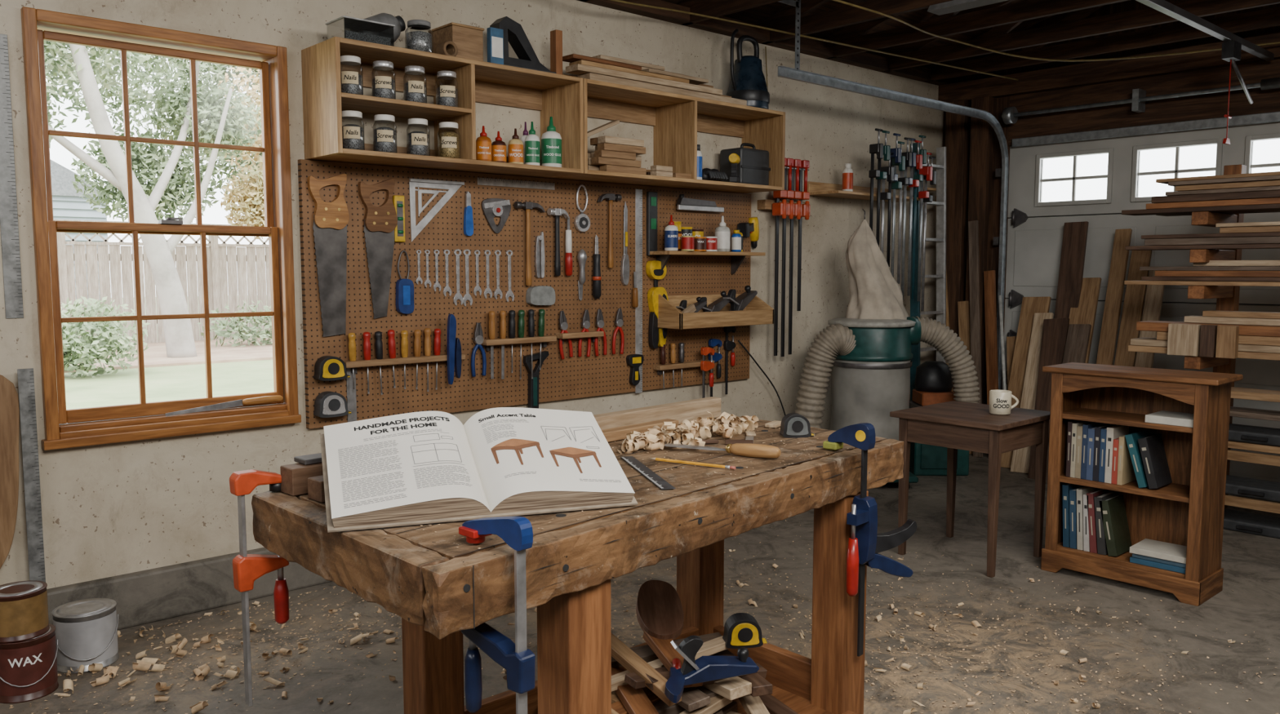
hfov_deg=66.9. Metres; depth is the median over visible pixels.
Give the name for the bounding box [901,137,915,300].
clamp
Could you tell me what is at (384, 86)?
storage jar
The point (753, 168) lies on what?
tool case
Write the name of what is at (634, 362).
stud finder
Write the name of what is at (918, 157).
clamp
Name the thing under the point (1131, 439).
book
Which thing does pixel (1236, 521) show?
case
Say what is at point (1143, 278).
board
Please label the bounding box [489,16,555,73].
guard
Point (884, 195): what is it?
clamp
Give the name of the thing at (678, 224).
can
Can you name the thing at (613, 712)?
scrap
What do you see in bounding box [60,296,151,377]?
bush
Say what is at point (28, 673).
paint can
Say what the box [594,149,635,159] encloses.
wood offcut
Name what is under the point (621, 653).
scrap
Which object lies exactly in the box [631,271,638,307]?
chisel
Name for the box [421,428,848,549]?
sawdust
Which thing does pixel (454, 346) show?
tool
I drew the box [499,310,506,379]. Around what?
chisel
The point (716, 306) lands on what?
plane
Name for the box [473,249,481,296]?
wrench
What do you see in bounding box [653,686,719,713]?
scrap
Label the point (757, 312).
tray
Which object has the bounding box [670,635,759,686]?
plane
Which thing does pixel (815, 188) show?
shelf
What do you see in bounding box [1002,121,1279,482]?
door
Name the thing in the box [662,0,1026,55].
ceiling
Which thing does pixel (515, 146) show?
glue bottle
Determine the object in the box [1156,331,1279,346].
board
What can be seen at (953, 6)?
light fixture
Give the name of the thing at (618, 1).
cable
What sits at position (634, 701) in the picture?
scrap
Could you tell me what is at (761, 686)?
scrap
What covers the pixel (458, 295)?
wrench
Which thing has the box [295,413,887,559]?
countertop
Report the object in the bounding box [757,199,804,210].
hanger
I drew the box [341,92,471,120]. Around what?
shelf
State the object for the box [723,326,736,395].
clamp
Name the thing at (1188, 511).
bookcase
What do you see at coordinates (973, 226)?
board
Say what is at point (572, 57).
board
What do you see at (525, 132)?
glue bottle
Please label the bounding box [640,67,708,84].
board
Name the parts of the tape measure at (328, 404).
plate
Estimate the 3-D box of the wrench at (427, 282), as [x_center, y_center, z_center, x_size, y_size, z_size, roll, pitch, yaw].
[-1.000,-0.416,4.561,0.036,0.177,0.009,-5,7,-42]
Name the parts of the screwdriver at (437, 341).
handle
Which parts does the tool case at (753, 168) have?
handle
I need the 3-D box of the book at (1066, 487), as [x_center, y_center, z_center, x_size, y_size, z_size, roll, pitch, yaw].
[2.030,0.731,4.536,0.174,0.291,0.042,-5,7,-42]
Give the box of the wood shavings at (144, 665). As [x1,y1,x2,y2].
[9,520,1278,713]
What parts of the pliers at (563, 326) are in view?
handle, handle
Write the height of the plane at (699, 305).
0.140 m
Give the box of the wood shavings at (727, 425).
[617,411,758,453]
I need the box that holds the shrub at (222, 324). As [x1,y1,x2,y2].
[196,299,272,346]
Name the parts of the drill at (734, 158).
motor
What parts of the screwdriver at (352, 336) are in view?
handle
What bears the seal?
attached to the wall at (1055, 84)
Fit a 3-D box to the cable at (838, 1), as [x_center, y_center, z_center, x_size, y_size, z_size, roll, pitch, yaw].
[2.475,-1.845,5.366,4.310,0.109,1.477,0,5,-3]
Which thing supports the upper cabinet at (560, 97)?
attached to the wall at (118, 508)
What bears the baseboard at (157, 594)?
attached to the wall at (118, 508)
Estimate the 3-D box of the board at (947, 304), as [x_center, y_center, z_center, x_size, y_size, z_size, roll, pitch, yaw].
[2.329,-0.251,7.384,0.034,1.955,0.256,-3,6,-31]
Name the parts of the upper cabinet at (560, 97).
panel, rail, panel, rail, panel, panel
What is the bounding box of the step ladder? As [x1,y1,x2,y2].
[910,142,946,400]
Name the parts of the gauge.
arm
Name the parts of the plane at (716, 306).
handle, knob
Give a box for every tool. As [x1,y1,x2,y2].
[447,314,461,384]
[534,231,544,278]
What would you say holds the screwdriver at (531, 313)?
in the tool rack at (544, 340)
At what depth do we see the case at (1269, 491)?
5.13 m
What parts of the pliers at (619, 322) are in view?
handle, handle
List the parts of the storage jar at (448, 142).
lid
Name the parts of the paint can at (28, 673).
handle, lid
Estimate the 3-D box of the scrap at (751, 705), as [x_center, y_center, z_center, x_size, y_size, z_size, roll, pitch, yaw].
[0.308,0.954,2.677,0.048,0.049,0.357,-1,5,-6]
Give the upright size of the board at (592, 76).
0.035 m
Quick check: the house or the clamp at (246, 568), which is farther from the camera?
the house
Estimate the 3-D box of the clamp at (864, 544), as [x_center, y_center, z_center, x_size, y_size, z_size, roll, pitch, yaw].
[0.642,0.514,2.783,0.260,0.668,0.177,-3,6,-33]
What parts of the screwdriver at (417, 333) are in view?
handle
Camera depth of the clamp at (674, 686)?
2.44 m
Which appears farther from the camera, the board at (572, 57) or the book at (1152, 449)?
the board at (572, 57)
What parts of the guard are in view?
plate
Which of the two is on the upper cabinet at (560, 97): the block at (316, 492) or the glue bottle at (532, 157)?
the glue bottle at (532, 157)
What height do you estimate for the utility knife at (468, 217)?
0.214 m
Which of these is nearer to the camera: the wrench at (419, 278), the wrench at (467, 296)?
the wrench at (419, 278)
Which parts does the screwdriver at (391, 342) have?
handle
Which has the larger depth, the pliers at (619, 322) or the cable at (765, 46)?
the cable at (765, 46)
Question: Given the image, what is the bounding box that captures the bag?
[725,28,769,109]
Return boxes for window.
[20,6,301,450]
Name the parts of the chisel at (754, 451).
blade, handle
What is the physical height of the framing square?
0.305 m
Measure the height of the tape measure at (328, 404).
0.109 m
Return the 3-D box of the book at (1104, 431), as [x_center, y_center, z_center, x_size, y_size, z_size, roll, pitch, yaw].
[2.134,0.437,4.394,0.174,0.240,0.025,-5,7,-42]
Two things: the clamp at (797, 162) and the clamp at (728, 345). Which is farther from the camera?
the clamp at (797, 162)
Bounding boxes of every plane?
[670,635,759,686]
[675,297,706,312]
[701,290,733,311]
[723,285,757,311]
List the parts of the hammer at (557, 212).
handle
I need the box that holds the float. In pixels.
[675,194,724,212]
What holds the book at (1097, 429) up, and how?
on the bookcase at (1188, 511)
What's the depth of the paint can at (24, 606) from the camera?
3.13 m
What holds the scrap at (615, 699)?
on the scrap
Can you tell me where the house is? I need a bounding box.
[50,160,111,300]
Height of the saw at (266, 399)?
0.038 m
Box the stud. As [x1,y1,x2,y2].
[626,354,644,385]
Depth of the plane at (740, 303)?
5.83 m
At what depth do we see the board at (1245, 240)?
5.15 m
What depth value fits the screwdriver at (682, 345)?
5.68 m
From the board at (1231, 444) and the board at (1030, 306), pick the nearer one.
the board at (1231, 444)
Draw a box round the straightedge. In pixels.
[635,189,642,393]
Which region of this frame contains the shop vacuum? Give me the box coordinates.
[908,360,968,475]
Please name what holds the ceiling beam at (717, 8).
attached to the wall at (118, 508)
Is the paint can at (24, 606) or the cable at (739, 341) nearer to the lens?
the paint can at (24, 606)
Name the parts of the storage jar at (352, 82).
lid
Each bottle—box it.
[475,125,491,161]
[491,131,506,162]
[507,128,523,164]
[520,121,528,164]
[524,121,540,165]
[541,116,561,167]
[664,214,678,251]
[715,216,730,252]
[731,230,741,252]
[736,223,742,252]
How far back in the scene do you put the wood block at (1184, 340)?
5.25 m
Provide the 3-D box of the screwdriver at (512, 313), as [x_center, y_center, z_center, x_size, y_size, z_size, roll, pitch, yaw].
[-0.644,-0.077,4.877,0.034,0.317,0.034,-4,8,-42]
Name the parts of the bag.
cord, handle, motor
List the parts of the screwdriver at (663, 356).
handle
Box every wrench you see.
[415,249,422,284]
[423,249,431,287]
[433,249,440,291]
[443,249,451,296]
[453,248,463,305]
[462,248,472,306]
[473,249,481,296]
[483,249,492,298]
[493,249,502,299]
[505,249,514,302]
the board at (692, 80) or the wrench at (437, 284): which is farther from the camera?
the board at (692, 80)
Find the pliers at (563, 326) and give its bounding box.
[558,311,573,359]
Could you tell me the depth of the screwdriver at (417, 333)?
4.51 m
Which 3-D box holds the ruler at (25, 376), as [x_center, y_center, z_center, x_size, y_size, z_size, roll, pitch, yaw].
[-2.208,0.455,3.519,0.050,0.830,0.004,-5,7,-42]
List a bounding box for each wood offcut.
[587,120,619,137]
[587,157,600,165]
[587,164,599,170]
[590,137,598,146]
[591,152,641,162]
[591,156,640,167]
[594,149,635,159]
[597,142,645,155]
[598,135,644,146]
[600,164,646,174]
[650,164,672,172]
[650,170,672,177]
[672,172,691,178]
[702,439,718,444]
[745,431,755,436]
[764,420,781,428]
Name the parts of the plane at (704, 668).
handle, knob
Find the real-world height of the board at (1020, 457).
1.095 m
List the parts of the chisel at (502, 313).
handle, blade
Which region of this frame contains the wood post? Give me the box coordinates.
[550,29,562,74]
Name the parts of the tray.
panel, panel, panel, panel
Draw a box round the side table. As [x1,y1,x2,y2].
[889,400,1050,577]
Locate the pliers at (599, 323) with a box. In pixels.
[594,309,606,356]
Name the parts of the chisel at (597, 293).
blade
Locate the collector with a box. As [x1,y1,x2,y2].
[795,208,980,488]
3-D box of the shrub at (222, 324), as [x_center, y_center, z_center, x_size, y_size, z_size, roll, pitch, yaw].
[-5.257,-0.449,13.597,1.744,0.744,0.840,-5,7,-42]
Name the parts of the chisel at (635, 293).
handle, blade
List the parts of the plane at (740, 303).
handle, knob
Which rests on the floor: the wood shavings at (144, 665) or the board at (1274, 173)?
the wood shavings at (144, 665)
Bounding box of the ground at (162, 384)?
[64,360,274,409]
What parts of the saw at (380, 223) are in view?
handle, blade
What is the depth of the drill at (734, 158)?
5.52 m
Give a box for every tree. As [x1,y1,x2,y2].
[44,40,261,358]
[217,66,268,239]
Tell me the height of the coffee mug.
0.110 m
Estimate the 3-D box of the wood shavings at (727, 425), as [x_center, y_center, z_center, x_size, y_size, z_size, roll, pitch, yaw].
[0.178,0.223,2.945,0.647,0.078,0.256,-5,7,-42]
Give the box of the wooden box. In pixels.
[427,22,484,61]
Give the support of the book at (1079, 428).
on the bookcase at (1188, 511)
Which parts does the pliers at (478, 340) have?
handle, handle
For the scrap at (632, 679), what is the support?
on the scrap at (761, 686)
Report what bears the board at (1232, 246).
on the rack at (1227, 297)
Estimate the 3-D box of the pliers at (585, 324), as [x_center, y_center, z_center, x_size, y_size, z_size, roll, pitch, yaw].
[-0.298,-0.127,5.206,0.084,0.257,0.026,-5,7,-42]
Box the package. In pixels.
[486,26,503,64]
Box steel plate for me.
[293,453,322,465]
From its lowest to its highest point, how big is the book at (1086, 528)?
0.261 m
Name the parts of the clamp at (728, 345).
handle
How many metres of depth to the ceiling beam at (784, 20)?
5.66 m
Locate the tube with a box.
[1001,77,1279,124]
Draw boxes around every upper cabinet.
[301,36,583,177]
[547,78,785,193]
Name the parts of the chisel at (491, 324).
handle, blade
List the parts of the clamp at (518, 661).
handle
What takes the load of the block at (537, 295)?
hanging from the pegboard
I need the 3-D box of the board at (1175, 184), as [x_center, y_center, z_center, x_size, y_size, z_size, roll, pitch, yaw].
[3.454,-0.901,4.797,0.180,0.020,1.500,-5,7,-42]
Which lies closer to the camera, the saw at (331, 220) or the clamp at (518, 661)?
the clamp at (518, 661)
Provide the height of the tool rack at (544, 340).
0.058 m
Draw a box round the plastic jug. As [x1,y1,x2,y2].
[350,13,405,41]
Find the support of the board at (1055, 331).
on the floor
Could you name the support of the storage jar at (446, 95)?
on the upper cabinet at (560, 97)
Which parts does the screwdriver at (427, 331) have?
handle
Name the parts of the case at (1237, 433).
handle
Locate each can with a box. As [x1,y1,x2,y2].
[0,580,49,643]
[0,623,58,704]
[51,598,119,674]
[673,221,681,231]
[677,231,682,251]
[680,235,694,251]
[681,226,692,235]
[692,229,703,236]
[693,236,706,251]
[696,144,702,179]
[705,236,717,251]
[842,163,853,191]
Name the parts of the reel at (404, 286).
plate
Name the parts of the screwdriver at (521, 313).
handle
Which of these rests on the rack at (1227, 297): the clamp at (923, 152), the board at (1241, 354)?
the board at (1241, 354)
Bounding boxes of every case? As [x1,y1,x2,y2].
[720,142,770,185]
[1223,508,1279,538]
[1225,475,1279,502]
[1228,423,1279,446]
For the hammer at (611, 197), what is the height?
0.403 m
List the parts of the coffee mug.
handle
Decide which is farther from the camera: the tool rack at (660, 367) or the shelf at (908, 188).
the shelf at (908, 188)
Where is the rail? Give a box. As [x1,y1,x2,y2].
[1136,0,1274,144]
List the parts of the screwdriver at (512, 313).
handle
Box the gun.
[523,351,549,408]
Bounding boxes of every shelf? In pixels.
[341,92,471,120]
[649,250,765,274]
[732,685,833,713]
[807,181,919,202]
[902,186,936,191]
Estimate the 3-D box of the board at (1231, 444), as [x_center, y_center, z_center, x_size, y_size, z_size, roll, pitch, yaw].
[3.574,0.499,4.818,0.180,0.035,1.200,-5,7,-42]
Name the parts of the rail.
rail, release cord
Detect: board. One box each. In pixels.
[0,374,19,568]
[562,53,641,70]
[565,63,722,95]
[568,59,688,83]
[577,72,746,105]
[591,54,664,70]
[593,396,720,430]
[601,418,678,442]
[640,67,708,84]
[641,66,684,75]
[698,84,713,88]
[935,195,952,391]
[957,301,973,454]
[968,220,982,457]
[983,270,998,404]
[1000,296,1051,468]
[1006,336,1016,390]
[1009,312,1053,474]
[1027,317,1069,479]
[1045,324,1091,484]
[1053,221,1088,318]
[1068,277,1101,363]
[1096,228,1132,364]
[1114,250,1151,366]
[1121,203,1279,215]
[1124,280,1279,286]
[1125,244,1279,250]
[1128,345,1279,360]
[1130,337,1279,353]
[1134,270,1167,368]
[1136,320,1279,337]
[1139,266,1279,271]
[1141,231,1279,239]
[1141,276,1279,281]
[1144,236,1279,245]
[1146,197,1279,208]
[1151,190,1279,203]
[1154,271,1279,276]
[1155,171,1279,184]
[1155,209,1279,216]
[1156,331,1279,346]
[1165,186,1279,195]
[1168,175,1279,186]
[1175,179,1279,191]
[1183,315,1279,326]
[1192,260,1279,266]
[1202,310,1279,319]
[1215,221,1279,227]
[1219,226,1279,233]
[1227,440,1279,454]
[1229,406,1279,422]
[1231,386,1279,402]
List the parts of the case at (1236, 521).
handle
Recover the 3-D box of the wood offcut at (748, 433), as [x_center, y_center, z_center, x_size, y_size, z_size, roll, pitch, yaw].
[0.344,0.239,3.019,0.030,0.008,0.050,0,5,2]
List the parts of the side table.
leg, leg, leg, leg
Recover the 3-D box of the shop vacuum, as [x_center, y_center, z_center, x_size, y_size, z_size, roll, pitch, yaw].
[2.038,0.410,6.687,0.370,0.760,0.370,0,5,0]
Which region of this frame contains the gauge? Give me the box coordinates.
[480,198,511,233]
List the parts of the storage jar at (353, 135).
lid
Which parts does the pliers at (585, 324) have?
handle, handle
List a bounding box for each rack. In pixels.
[343,353,465,373]
[481,335,556,351]
[555,331,604,344]
[653,360,714,374]
[1183,164,1279,514]
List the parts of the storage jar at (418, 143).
lid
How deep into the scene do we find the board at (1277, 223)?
5.07 m
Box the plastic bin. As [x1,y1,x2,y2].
[324,15,395,45]
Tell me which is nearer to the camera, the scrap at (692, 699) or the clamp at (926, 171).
the scrap at (692, 699)
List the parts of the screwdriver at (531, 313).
handle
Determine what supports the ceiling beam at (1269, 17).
attached to the wall at (118, 508)
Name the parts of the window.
sash, sash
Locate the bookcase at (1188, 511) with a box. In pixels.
[1040,362,1243,606]
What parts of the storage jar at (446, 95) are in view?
lid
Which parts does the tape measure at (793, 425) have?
plate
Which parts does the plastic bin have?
bin lid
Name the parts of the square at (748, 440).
blade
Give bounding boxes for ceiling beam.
[577,0,953,85]
[677,0,781,25]
[757,0,951,44]
[822,0,1128,58]
[877,0,1279,71]
[920,5,1279,82]
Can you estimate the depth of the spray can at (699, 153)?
5.40 m
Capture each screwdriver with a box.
[347,333,355,391]
[362,332,370,394]
[374,331,382,395]
[386,329,395,388]
[400,329,408,389]
[413,329,421,389]
[423,328,431,391]
[433,328,440,390]
[508,310,515,373]
[518,310,524,379]
[528,309,534,378]
[537,309,545,369]
[659,344,666,388]
[670,342,675,387]
[679,342,684,386]
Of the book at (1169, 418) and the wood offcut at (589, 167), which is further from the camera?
the wood offcut at (589, 167)
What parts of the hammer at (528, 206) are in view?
handle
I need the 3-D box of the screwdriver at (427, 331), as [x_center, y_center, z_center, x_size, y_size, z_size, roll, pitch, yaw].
[-0.999,0.014,4.561,0.034,0.301,0.034,-3,6,-42]
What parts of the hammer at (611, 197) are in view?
handle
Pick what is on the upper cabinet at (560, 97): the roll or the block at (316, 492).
the roll
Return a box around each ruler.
[0,33,23,318]
[17,368,45,582]
[477,177,555,190]
[620,456,675,489]
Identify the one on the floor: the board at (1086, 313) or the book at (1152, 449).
the board at (1086, 313)
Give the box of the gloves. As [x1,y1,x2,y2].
[702,168,728,181]
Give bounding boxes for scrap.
[611,632,721,667]
[611,633,681,706]
[611,635,728,692]
[611,666,658,713]
[611,686,698,713]
[611,687,647,704]
[611,708,618,713]
[624,666,668,689]
[635,580,684,639]
[642,631,702,688]
[645,662,767,690]
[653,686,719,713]
[676,687,711,712]
[680,695,732,713]
[702,676,751,701]
[710,649,772,697]
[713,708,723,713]
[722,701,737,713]
[726,711,740,713]
[738,694,769,713]
[759,694,797,713]
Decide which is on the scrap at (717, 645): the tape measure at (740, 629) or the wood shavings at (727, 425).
the tape measure at (740, 629)
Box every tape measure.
[313,355,351,381]
[313,391,351,417]
[722,613,767,648]
[779,413,814,438]
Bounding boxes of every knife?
[463,191,473,235]
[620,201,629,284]
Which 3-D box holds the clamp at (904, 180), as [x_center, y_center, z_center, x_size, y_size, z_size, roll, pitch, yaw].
[1.824,-1.006,6.693,0.070,0.998,0.091,-5,7,-42]
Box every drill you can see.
[728,153,740,182]
[738,217,759,248]
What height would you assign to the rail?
0.590 m
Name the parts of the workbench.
leg, leg, leg, leg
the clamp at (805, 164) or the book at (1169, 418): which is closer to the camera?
the book at (1169, 418)
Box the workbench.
[251,413,903,713]
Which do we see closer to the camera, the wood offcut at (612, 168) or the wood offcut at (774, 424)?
the wood offcut at (774, 424)
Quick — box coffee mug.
[989,390,1018,415]
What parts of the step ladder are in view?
rail, rail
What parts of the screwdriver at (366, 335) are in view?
handle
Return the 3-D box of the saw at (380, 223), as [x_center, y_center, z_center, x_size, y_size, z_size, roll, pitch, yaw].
[-1.176,-0.490,4.382,0.175,0.632,0.026,-6,8,-42]
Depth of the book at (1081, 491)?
4.43 m
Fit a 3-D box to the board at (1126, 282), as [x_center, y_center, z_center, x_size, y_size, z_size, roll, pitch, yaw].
[3.325,-0.378,5.013,0.200,0.022,1.500,-5,7,-42]
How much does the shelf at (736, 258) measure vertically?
0.130 m
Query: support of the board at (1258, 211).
on the rack at (1227, 297)
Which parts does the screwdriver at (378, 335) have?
handle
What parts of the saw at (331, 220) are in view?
handle, blade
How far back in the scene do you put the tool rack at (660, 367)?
5.63 m
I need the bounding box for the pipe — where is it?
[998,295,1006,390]
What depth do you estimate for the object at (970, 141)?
7.33 m
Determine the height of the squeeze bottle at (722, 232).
0.210 m
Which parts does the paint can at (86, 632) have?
lid, handle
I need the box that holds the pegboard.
[297,159,751,429]
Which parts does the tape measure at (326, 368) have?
plate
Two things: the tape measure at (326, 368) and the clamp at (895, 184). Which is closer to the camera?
the tape measure at (326, 368)
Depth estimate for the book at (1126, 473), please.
4.29 m
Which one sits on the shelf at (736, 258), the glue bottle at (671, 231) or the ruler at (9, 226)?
the glue bottle at (671, 231)
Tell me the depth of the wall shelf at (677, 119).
5.39 m
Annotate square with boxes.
[346,368,356,422]
[408,177,464,241]
[724,436,753,444]
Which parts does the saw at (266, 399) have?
blade, handle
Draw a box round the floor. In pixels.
[0,453,1279,713]
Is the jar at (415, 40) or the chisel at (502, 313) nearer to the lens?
the jar at (415, 40)
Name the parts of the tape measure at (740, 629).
plate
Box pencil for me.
[649,457,735,469]
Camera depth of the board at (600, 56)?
5.07 m
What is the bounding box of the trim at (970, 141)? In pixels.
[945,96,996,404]
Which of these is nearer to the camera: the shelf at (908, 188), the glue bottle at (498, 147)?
the glue bottle at (498, 147)
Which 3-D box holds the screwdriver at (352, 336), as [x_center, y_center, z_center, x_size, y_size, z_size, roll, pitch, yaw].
[-1.277,0.022,4.309,0.034,0.262,0.034,-6,9,-42]
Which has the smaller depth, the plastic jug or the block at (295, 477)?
the block at (295, 477)
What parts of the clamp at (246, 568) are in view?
handle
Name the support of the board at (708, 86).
on the board
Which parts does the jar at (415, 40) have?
lid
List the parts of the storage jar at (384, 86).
lid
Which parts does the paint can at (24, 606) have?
lid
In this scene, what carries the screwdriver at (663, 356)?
in the tool rack at (660, 367)
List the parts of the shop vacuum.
motor, door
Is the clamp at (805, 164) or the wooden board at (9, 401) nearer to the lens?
the wooden board at (9, 401)
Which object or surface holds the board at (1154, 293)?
on the floor
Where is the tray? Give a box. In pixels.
[657,290,773,329]
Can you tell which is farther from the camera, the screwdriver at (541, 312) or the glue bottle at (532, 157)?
the screwdriver at (541, 312)
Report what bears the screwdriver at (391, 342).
in the tool rack at (442, 357)
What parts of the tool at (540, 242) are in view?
handle, handle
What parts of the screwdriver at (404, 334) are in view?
handle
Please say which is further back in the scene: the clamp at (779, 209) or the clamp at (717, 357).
the clamp at (779, 209)
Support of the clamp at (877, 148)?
hanging from the shelf at (815, 188)
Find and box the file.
[564,216,572,275]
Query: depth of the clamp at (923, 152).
6.84 m
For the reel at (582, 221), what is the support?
hanging from the pegboard
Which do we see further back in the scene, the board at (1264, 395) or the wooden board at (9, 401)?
the board at (1264, 395)
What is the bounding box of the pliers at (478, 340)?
[471,322,486,377]
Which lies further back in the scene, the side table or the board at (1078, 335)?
the board at (1078, 335)
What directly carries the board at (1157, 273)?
on the board at (1143, 278)
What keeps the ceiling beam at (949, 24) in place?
attached to the wall at (118, 508)
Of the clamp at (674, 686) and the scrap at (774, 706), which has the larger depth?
the scrap at (774, 706)
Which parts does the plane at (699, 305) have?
handle, knob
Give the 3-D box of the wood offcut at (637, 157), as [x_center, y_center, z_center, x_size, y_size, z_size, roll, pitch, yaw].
[-0.121,-1.044,5.074,0.302,0.034,0.060,-5,7,-43]
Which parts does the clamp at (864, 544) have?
handle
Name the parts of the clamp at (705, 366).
handle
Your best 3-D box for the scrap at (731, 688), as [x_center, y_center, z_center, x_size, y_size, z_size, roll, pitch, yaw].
[0.168,0.881,2.709,0.074,0.055,0.369,-3,6,-33]
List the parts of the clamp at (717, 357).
handle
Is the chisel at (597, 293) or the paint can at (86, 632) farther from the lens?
the chisel at (597, 293)
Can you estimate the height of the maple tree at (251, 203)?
5.025 m
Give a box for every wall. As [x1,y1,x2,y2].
[0,0,943,589]
[937,0,1279,390]
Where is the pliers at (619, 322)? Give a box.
[612,308,624,354]
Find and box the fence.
[53,219,271,344]
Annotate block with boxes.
[280,462,323,496]
[307,475,324,502]
[525,285,555,305]
[1167,323,1200,356]
[1199,324,1217,357]
[1215,325,1239,359]
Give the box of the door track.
[777,0,1008,390]
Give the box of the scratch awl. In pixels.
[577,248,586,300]
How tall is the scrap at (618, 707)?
0.031 m
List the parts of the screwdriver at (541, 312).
handle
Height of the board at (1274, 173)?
0.018 m
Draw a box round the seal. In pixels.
[1011,111,1279,146]
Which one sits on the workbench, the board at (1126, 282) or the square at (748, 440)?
the square at (748, 440)
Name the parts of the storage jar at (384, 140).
lid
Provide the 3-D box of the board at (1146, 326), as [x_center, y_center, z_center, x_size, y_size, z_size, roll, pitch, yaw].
[3.387,-0.130,4.997,0.200,0.050,1.500,-5,7,-42]
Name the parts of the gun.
plate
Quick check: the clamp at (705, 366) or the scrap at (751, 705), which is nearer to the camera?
the scrap at (751, 705)
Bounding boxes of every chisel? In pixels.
[488,311,495,379]
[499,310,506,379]
[592,235,601,298]
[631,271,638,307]
[664,443,781,458]
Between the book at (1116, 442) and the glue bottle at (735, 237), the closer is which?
the book at (1116, 442)
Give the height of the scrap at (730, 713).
0.024 m
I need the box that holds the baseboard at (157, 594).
[46,547,331,630]
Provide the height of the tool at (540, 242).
0.238 m
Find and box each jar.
[340,55,363,94]
[342,110,364,150]
[371,60,395,99]
[372,114,397,152]
[403,65,426,102]
[404,19,433,53]
[406,118,430,155]
[435,70,458,106]
[437,121,460,158]
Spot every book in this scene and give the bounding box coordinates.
[320,407,637,533]
[1062,483,1081,547]
[1066,420,1080,477]
[1069,485,1084,549]
[1070,421,1092,477]
[1075,424,1083,479]
[1076,486,1097,551]
[1080,422,1103,479]
[1083,492,1089,551]
[1085,424,1104,480]
[1086,488,1108,553]
[1093,423,1116,481]
[1093,491,1117,555]
[1098,426,1108,482]
[1098,494,1131,556]
[1104,425,1128,484]
[1111,438,1119,484]
[1116,433,1136,485]
[1124,430,1148,488]
[1129,538,1186,564]
[1129,556,1185,573]
[1132,553,1186,568]
[1137,433,1172,488]
[1145,410,1193,427]
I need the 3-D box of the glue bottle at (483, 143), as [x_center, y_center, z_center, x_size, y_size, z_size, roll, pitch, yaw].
[-0.725,-0.986,4.494,0.073,0.170,0.073,-5,7,-42]
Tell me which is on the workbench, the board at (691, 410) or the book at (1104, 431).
the board at (691, 410)
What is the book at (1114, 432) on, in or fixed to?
on the bookcase at (1188, 511)
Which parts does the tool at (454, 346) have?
handle, handle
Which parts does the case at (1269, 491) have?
handle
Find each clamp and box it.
[229,469,288,706]
[458,516,535,713]
[645,260,668,348]
[664,658,684,703]
[700,346,714,398]
[708,338,722,396]
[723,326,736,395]
[772,157,787,355]
[780,158,794,356]
[787,159,801,354]
[795,160,810,311]
[822,422,916,657]
[868,128,883,231]
[875,130,890,246]
[880,151,893,253]
[886,133,901,266]
[890,141,905,277]
[897,137,911,284]
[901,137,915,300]
[906,140,922,296]
[911,134,926,299]
[917,152,932,301]
[920,156,936,311]
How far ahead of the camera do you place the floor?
3.76 m
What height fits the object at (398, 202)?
0.210 m
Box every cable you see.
[609,0,1018,80]
[737,340,786,416]
[764,46,768,89]
[832,0,1279,61]
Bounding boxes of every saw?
[165,395,283,416]
[306,173,349,337]
[358,178,397,319]
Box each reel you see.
[395,249,414,314]
[573,184,590,231]
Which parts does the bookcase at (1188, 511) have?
panel, rail, shelf, shelf, shelf, arched rail, panel, moulding, panel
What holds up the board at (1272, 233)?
on the board at (1245, 240)
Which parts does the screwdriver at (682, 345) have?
handle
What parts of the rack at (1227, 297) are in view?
arm, arm, arm, arm, post, rail, rail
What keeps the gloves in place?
on the wall shelf at (677, 119)
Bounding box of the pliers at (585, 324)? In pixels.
[577,309,591,356]
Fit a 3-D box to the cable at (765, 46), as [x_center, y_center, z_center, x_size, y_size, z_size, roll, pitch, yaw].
[0.774,-1.540,6.074,0.149,0.804,0.018,-5,7,-42]
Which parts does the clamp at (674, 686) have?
handle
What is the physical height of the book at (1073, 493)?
0.271 m
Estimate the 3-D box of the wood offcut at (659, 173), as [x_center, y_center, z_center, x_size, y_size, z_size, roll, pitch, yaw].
[0.116,-0.980,5.194,0.126,0.027,0.050,-5,7,-45]
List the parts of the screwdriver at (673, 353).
handle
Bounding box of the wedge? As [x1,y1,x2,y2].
[681,304,696,313]
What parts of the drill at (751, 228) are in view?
motor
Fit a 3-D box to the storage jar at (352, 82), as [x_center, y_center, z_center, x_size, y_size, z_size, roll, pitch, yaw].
[-1.206,-1.166,4.040,0.100,0.164,0.102,-4,7,-38]
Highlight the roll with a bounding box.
[435,40,457,56]
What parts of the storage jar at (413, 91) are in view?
lid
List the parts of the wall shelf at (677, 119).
panel, rail, panel, panel, panel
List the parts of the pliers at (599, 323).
handle, handle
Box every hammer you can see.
[513,201,545,285]
[546,208,568,275]
[596,193,622,268]
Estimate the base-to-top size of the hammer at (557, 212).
0.348 m
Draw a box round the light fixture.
[927,0,1008,15]

